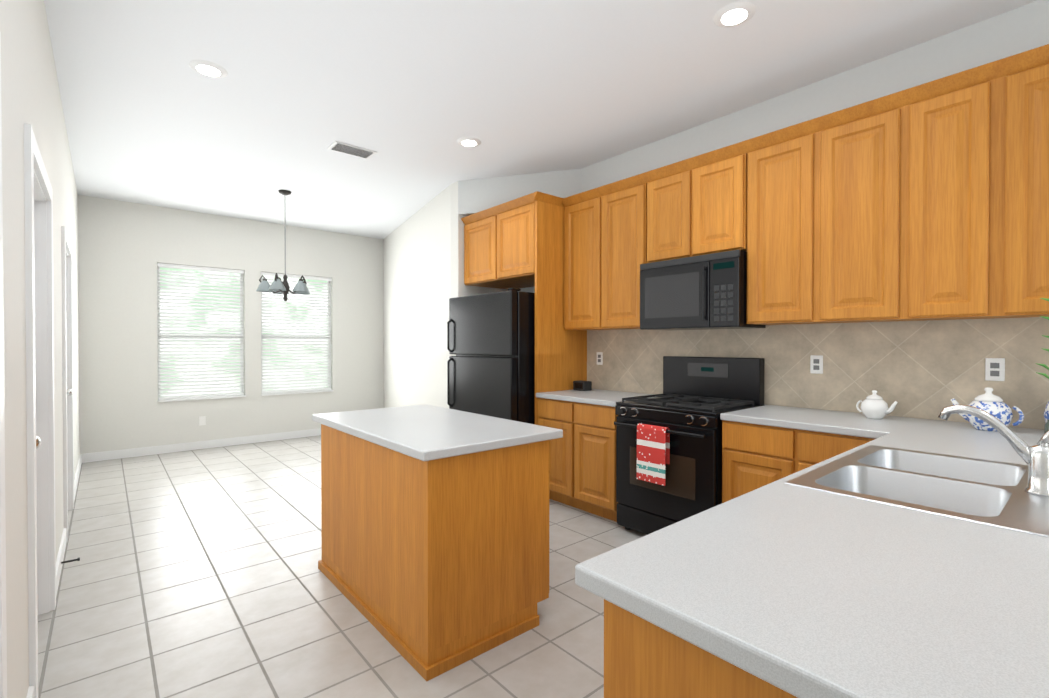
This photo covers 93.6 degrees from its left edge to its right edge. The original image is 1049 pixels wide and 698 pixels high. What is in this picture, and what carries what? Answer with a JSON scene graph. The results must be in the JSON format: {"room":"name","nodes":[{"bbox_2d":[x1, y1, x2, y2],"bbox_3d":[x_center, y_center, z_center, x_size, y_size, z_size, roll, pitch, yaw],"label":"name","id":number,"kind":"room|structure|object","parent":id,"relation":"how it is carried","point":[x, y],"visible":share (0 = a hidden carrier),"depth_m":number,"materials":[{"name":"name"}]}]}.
{"room":"kitchen","nodes":[
{"label":"kitchen","id":0,"kind":"room"},
{"bbox_2d":[0,0,79,697],"bbox_3d":[-1.773,-0.188,1.641,0.140,3.000,10.360,0,1,-40],"label":"wall","id":1,"kind":"structure","parent":0,"point":[30,93],"depth_m":1.69,"materials":[{"name":"paint"}]},
{"bbox_2d":[26,685,34,697],"bbox_3d":[-1.555,1.263,1.518,0.014,0.100,0.670,0,1,-40],"label":"baseboard","id":2,"kind":"structure","parent":1,"relation":"attached to","point":[30,694],"depth_m":1.74,"materials":[{"name":"white"}]},
{"bbox_2d":[36,436,40,448],"bbox_3d":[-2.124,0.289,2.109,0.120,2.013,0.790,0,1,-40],"label":"door knob","id":3,"kind":"structure","parent":1,"relation":"in","point":[38,441],"depth_m":1.89,"materials":[{"name":"white metal"}]},
{"bbox_2d":[0,32,79,697],"bbox_3d":[-2.221,0.249,2.242,0.235,2.115,4.600,0,1,-40],"label":"door frame","id":4,"kind":"structure","parent":1,"relation":"attached to","point":[40,386],"depth_m":2.41,"materials":[{"name":"white wood"}]},
{"bbox_2d":[56,528,66,595],"bbox_3d":[-2.740,1.251,2.906,0.014,0.100,1.020,0,1,-40],"label":"baseboard","id":5,"kind":"structure","parent":1,"relation":"attached to","point":[60,557],"depth_m":2.91,"materials":[{"name":"white"}]},
{"bbox_2d":[67,389,72,395],"bbox_3d":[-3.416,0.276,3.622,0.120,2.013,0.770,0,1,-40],"label":"door knob","id":6,"kind":"structure","parent":1,"relation":"in","point":[69,392],"depth_m":3.87,"materials":[{"name":"white metal"}]},
{"bbox_2d":[74,454,82,500],"bbox_3d":[-4.322,1.234,4.757,0.014,0.100,1.930,0,1,-40],"label":"baseboard","id":7,"kind":"structure","parent":1,"relation":"attached to","point":[80,461],"depth_m":4.80,"materials":[{"name":"white"}]},
{"bbox_2d":[78,195,383,453],"bbox_3d":[-3.606,-0.234,6.782,4.500,3.000,0.160,0,1,-40],"label":"wall","id":8,"kind":"structure","parent":0,"point":[124,248],"depth_m":6.20,"materials":[{"name":"paint"}]},
{"bbox_2d":[157,263,245,401],"bbox_3d":[-4.121,-0.205,6.307,0.942,1.690,0.155,0,1,-40],"label":"window","id":9,"kind":"structure","parent":8,"relation":"in","point":[209,334],"depth_m":6.28,"materials":[{"name":"white plastic"}]},
{"bbox_2d":[83,428,320,462],"bbox_3d":[-3.609,1.217,6.679,3.595,0.100,0.014,0,1,-40],"label":"baseboard","id":10,"kind":"structure","parent":8,"relation":"attached to","point":[123,453],"depth_m":6.20,"materials":[{"name":"white wood"}]},
{"bbox_2d":[199,416,205,425],"bbox_3d":[-4.096,0.913,6.265,0.070,0.115,0.006,0,1,-40],"label":"outlet","id":11,"kind":"object","parent":8,"relation":"attached to","point":[202,420],"visible":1,"depth_m":6.26,"materials":[{"name":"white plastic"}]},
{"bbox_2d":[261,272,333,395],"bbox_3d":[-3.250,-0.211,7.050,0.962,1.690,0.155,0,1,-40],"label":"window","id":12,"kind":"structure","parent":8,"relation":"in","point":[310,357],"depth_m":7.04,"materials":[{"name":"white plastic"}]},
{"bbox_2d":[38,435,646,697],"bbox_3d":[-0.307,1.351,2.933,4.500,0.100,10.400,0,1,-40],"label":"floor","id":13,"kind":"structure","parent":0,"point":[198,573],"depth_m":2.51,"materials":[{"name":"tile"}]},
{"bbox_2d":[318,424,549,681],"bbox_3d":[-0.540,0.867,2.651,0.695,0.874,1.290,0,1,-40],"label":"kitchen island","id":14,"kind":"object","parent":13,"relation":"on","point":[433,563],"depth_m":2.18,"materials":[{"name":"brown wood"}]},
{"bbox_2d":[312,404,562,463],"bbox_3d":[-0.534,0.408,2.652,0.760,0.040,1.340,0,1,-40],"label":"island countertop","id":15,"kind":"structure","parent":14,"relation":"on","point":[424,432],"depth_m":2.37,"materials":[{"name":"white stone"}]},
{"bbox_2d":[447,288,534,423],"bbox_3d":[-0.136,0.382,4.753,0.864,1.805,0.980,0,1,-40],"label":"refrigerator","id":16,"kind":"object","parent":13,"relation":"on","point":[491,347],"visible":0.58,"depth_m":4.31,"materials":[{"name":"black metal"}]},
{"bbox_2d":[461,191,586,424],"bbox_3d":[-0.017,-0.027,4.832,0.673,2.620,1.180,0,1,-40],"label":"cabinet","id":17,"kind":"object","parent":13,"relation":"on","point":[517,243],"visible":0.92,"depth_m":4.40,"materials":[{"name":"brown wood"}]},
{"bbox_2d":[537,398,568,504],"bbox_3d":[0.488,0.851,4.267,0.648,0.874,0.434,0,1,-40],"label":"base cabinet","id":18,"kind":"object","parent":13,"relation":"on","point":[552,413],"depth_m":4.04,"materials":[{"name":"brown wood"}]},
{"bbox_2d":[536,389,653,406],"bbox_3d":[0.626,0.395,4.095,0.658,0.040,0.868,0,1,-40],"label":"countertop","id":19,"kind":"structure","parent":18,"relation":"on","point":[595,396],"depth_m":3.98,"materials":[{"name":"white stone"}]},
{"bbox_2d":[573,380,591,390],"bbox_3d":[0.519,0.329,4.418,0.103,0.084,0.140,0,1,-40],"label":"radio","id":20,"kind":"object","parent":19,"relation":"on","point":[580,385],"visible":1,"depth_m":4.37,"materials":[{"name":"black plastic"}]},
{"bbox_2d":[569,401,617,521],"bbox_3d":[0.770,0.854,3.937,0.648,0.874,0.434,0,1,-40],"label":"base cabinet","id":21,"kind":"object","parent":13,"relation":"on","point":[582,473],"depth_m":3.75,"materials":[{"name":"brown wood"}]},
{"bbox_2d":[614,356,764,534],"bbox_3d":[1.124,0.678,3.432,0.727,1.235,0.766,0,1,-40],"label":"stove","id":22,"kind":"object","parent":13,"relation":"on","point":[693,401],"visible":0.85,"depth_m":3.33,"materials":[{"name":"black metal"}]},
{"bbox_2d":[636,423,669,485],"bbox_3d":[0.839,0.683,3.222,0.051,0.369,0.220,0,1,-40],"label":"hanging towel","id":23,"kind":"object","parent":22,"relation":"hanging from","point":[653,450],"visible":0.93,"depth_m":3.19,"materials":[{"name":"fabric"}]},
{"bbox_2d":[604,599,797,697],"bbox_3d":[1.164,0.878,1.371,2.124,0.874,0.640,0,1,-40],"label":"base cabinet","id":24,"kind":"object","parent":13,"relation":"on","point":[643,658],"visible":0.06,"depth_m":0.83,"materials":[{"name":"brown wood"}]},
{"bbox_2d":[722,420,792,502],"bbox_3d":[1.560,0.863,3.011,0.648,0.874,0.420,0,1,-40],"label":"base cabinet","id":25,"kind":"object","parent":13,"relation":"on","point":[754,456],"depth_m":2.82,"materials":[{"name":"brown wood"}]},
{"bbox_2d":[720,405,911,436],"bbox_3d":[1.681,0.406,2.854,0.663,0.040,0.810,0,1,-40],"label":"countertop","id":26,"kind":"structure","parent":25,"relation":"on","point":[817,420],"depth_m":2.74,"materials":[{"name":"white stone"}]},
{"bbox_2d":[856,390,897,418],"bbox_3d":[1.960,0.308,2.745,0.129,0.156,0.206,0,1,-31],"label":"teapot","id":27,"kind":"object","parent":26,"relation":"on","point":[874,405],"visible":1,"depth_m":2.71,"materials":[{"name":"white ceramic"}]},
{"bbox_2d":[789,429,874,474],"bbox_3d":[1.833,0.866,2.692,0.648,0.874,0.420,0,1,-40],"label":"base cabinet","id":28,"kind":"object","parent":13,"relation":"on","point":[810,448],"depth_m":2.56,"materials":[{"name":"brown wood"}]},
{"bbox_2d":[575,418,1048,697],"bbox_3d":[1.386,0.418,1.560,2.793,0.040,0.727,0,1,-40],"label":"countertop","id":29,"kind":"structure","parent":28,"relation":"on","point":[799,592],"depth_m":0.83,"materials":[{"name":"white stone"}]},
{"bbox_2d":[784,445,1048,536],"bbox_3d":[1.272,0.484,1.522,0.846,0.179,0.561,0,1,-40],"label":"sink","id":30,"kind":"object","parent":29,"relation":"in","point":[987,492],"visible":0.44,"depth_m":1.55,"materials":[{"name":"silver metal"}]},
{"bbox_2d":[951,387,1023,431],"bbox_3d":[2.233,0.287,2.385,0.170,0.205,0.271,0,1,-30],"label":"teapot","id":31,"kind":"object","parent":29,"relation":"on","point":[989,402],"visible":0.85,"depth_m":2.33,"materials":[{"name":"ceramic"}]},
{"bbox_2d":[938,405,1048,496],"bbox_3d":[1.435,0.281,1.474,0.256,0.227,0.278,0,1,-40],"label":"faucet","id":32,"kind":"object","parent":29,"relation":"on","point":[1035,458],"visible":1,"depth_m":1.36,"materials":[{"name":"silver metal"}]},
{"bbox_2d":[1035,298,1048,432],"bbox_3d":[2.245,0.087,2.088,0.072,0.611,0.110,0,1,-40],"label":"bamboo plant","id":33,"kind":"object","parent":29,"relation":"on","point":[1046,376],"visible":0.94,"depth_m":2.10,"materials":[{"name":"green plant"}]},
{"bbox_2d":[1043,401,1048,422],"bbox_3d":[2.485,0.273,2.226,0.156,0.236,0.193,0,1,-40],"label":"ceramic pitcher","id":34,"kind":"object","parent":29,"relation":"on","point":[1046,414],"visible":0.83,"depth_m":2.27,"materials":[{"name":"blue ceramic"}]},
{"bbox_2d":[44,0,1037,238],"bbox_3d":[-0.307,-1.749,2.905,4.500,0.100,10.400,0,1,-40],"label":"ceiling","id":35,"kind":"structure","parent":0,"point":[410,92],"depth_m":3.16,"materials":[{"name":"paint"}]},
{"bbox_2d":[189,60,227,77],"bbox_3d":[-1.918,-1.694,2.990,0.199,0.011,0.199,0,1,43],"label":"recessed light","id":36,"kind":"object","parent":35,"relation":"in","point":[206,68],"depth_m":2.97,"materials":[{"name":"white"}]},
{"bbox_2d":[256,190,309,300],"bbox_3d":[-2.627,-1.122,5.398,0.550,1.200,0.534,0,1,-40],"label":"pendant chandelier","id":37,"kind":"object","parent":35,"relation":"hanging from","point":[277,286],"visible":1,"depth_m":5.32,"materials":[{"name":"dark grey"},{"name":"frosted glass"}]},
{"bbox_2d":[327,141,376,158],"bbox_3d":[-1.480,-1.703,4.232,0.360,0.016,0.200,0,1,-40],"label":"ceiling vent","id":38,"kind":"object","parent":35,"relation":"in","point":[345,148],"visible":0.98,"depth_m":4.21,"materials":[{"name":"white metal"}]},
{"bbox_2d":[457,137,480,146],"bbox_3d":[-0.457,-1.704,4.066,0.199,0.011,0.199,0,1,43],"label":"recessed light","id":39,"kind":"object","parent":35,"relation":"in","point":[464,141],"depth_m":4.05,"materials":[{"name":"white"}]},
{"bbox_2d":[713,1,755,27],"bbox_3d":[1.065,-1.689,2.499,0.199,0.011,0.199,0,1,43],"label":"recessed light","id":40,"kind":"object","parent":35,"relation":"in","point":[734,14],"depth_m":2.48,"materials":[{"name":"white"}]},
{"bbox_2d":[383,0,1048,429],"bbox_3d":[0.865,-0.208,3.894,0.850,3.000,10.360,0,1,-40],"label":"wall","id":41,"kind":"structure","parent":0,"point":[423,264],"depth_m":4.74,"materials":[{"name":"paint"}]},
{"bbox_2d":[562,188,597,329],"bbox_3d":[0.611,-0.752,4.354,0.328,1.160,0.436,0,1,-40],"label":"upper cabinet","id":42,"kind":"object","parent":41,"relation":"attached to","point":[581,209],"depth_m":4.25,"materials":[{"name":"brown wood"}]},
{"bbox_2d":[598,172,645,329],"bbox_3d":[0.894,-0.749,4.022,0.328,1.160,0.436,0,1,-40],"label":"upper cabinet","id":43,"kind":"object","parent":41,"relation":"attached to","point":[621,204],"depth_m":3.92,"materials":[{"name":"brown wood"}]},
{"bbox_2d":[646,160,685,262],"bbox_3d":[1.166,-0.989,3.702,0.328,0.675,0.380,0,1,-40],"label":"upper cabinet","id":44,"kind":"object","parent":41,"relation":"attached to","point":[666,185],"depth_m":3.60,"materials":[{"name":"brown wood"}]},
{"bbox_2d":[686,140,745,256],"bbox_3d":[1.413,-0.986,3.413,0.328,0.675,0.380,0,1,-40],"label":"upper cabinet","id":45,"kind":"object","parent":41,"relation":"attached to","point":[716,180],"depth_m":3.31,"materials":[{"name":"brown wood"}]},
{"bbox_2d":[640,250,765,329],"bbox_3d":[1.250,-0.390,3.530,0.432,0.490,0.760,0,1,-40],"label":"microwave","id":46,"kind":"object","parent":45,"relation":"attached to","point":[704,292],"visible":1,"depth_m":3.35,"materials":[{"name":"black metal"}]},
{"bbox_2d":[746,120,813,324],"bbox_3d":[1.676,-0.741,3.108,0.328,1.160,0.410,0,1,-40],"label":"upper cabinet","id":47,"kind":"object","parent":41,"relation":"attached to","point":[779,163],"depth_m":3.00,"materials":[{"name":"brown wood"}]},
{"bbox_2d":[587,317,1048,429],"bbox_3d":[1.685,0.109,3.352,0.010,0.544,3.368,0,1,-40],"label":"tile backsplash","id":48,"kind":"structure","parent":41,"relation":"attached to","point":[929,369],"depth_m":2.93,"materials":[{"name":"beige tile"}]},
{"bbox_2d":[597,352,602,364],"bbox_3d":[0.687,0.086,4.507,0.007,0.116,0.072,0,1,-40],"label":"outlet","id":49,"kind":"object","parent":48,"relation":"attached to","point":[599,354],"depth_m":4.50,"materials":[{"name":"white plastic"}]},
{"bbox_2d":[810,355,822,373],"bbox_3d":[1.859,0.099,3.134,0.007,0.116,0.072,0,1,-40],"label":"outlet","id":50,"kind":"object","parent":48,"relation":"attached to","point":[816,361],"depth_m":3.13,"materials":[{"name":"white plastic"}]},
{"bbox_2d":[985,358,1004,380],"bbox_3d":[2.394,0.104,2.507,0.007,0.116,0.072,0,1,-40],"label":"outlet","id":51,"kind":"object","parent":48,"relation":"attached to","point":[994,369],"depth_m":2.50,"materials":[{"name":"white plastic"}]},
{"bbox_2d":[810,91,901,323],"bbox_3d":[1.942,-0.738,2.796,0.328,1.160,0.410,0,1,-40],"label":"upper cabinet","id":52,"kind":"object","parent":41,"relation":"attached to","point":[854,254],"depth_m":2.70,"materials":[{"name":"brown wood"}]},
{"bbox_2d":[898,62,993,320],"bbox_3d":[2.188,-0.736,2.508,0.328,1.160,0.347,0,1,-40],"label":"upper cabinet","id":53,"kind":"object","parent":41,"relation":"attached to","point":[926,201],"depth_m":2.41,"materials":[{"name":"brown wood"}]},
{"bbox_2d":[990,44,1048,318],"bbox_3d":[2.420,-0.733,2.236,0.328,1.160,0.368,0,1,-40],"label":"upper cabinet","id":54,"kind":"object","parent":41,"relation":"attached to","point":[1019,157],"depth_m":2.21,"materials":[{"name":"brown wood"}]},
{"label":"outside","id":55,"kind":"structure","parent":0,"visible":0},
{"bbox_2d":[160,267,327,395],"bbox_3d":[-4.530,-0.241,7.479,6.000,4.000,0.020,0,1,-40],"label":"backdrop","id":56,"kind":"structure","parent":55,"point":[210,272],"depth_m":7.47,"materials":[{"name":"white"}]}
]}

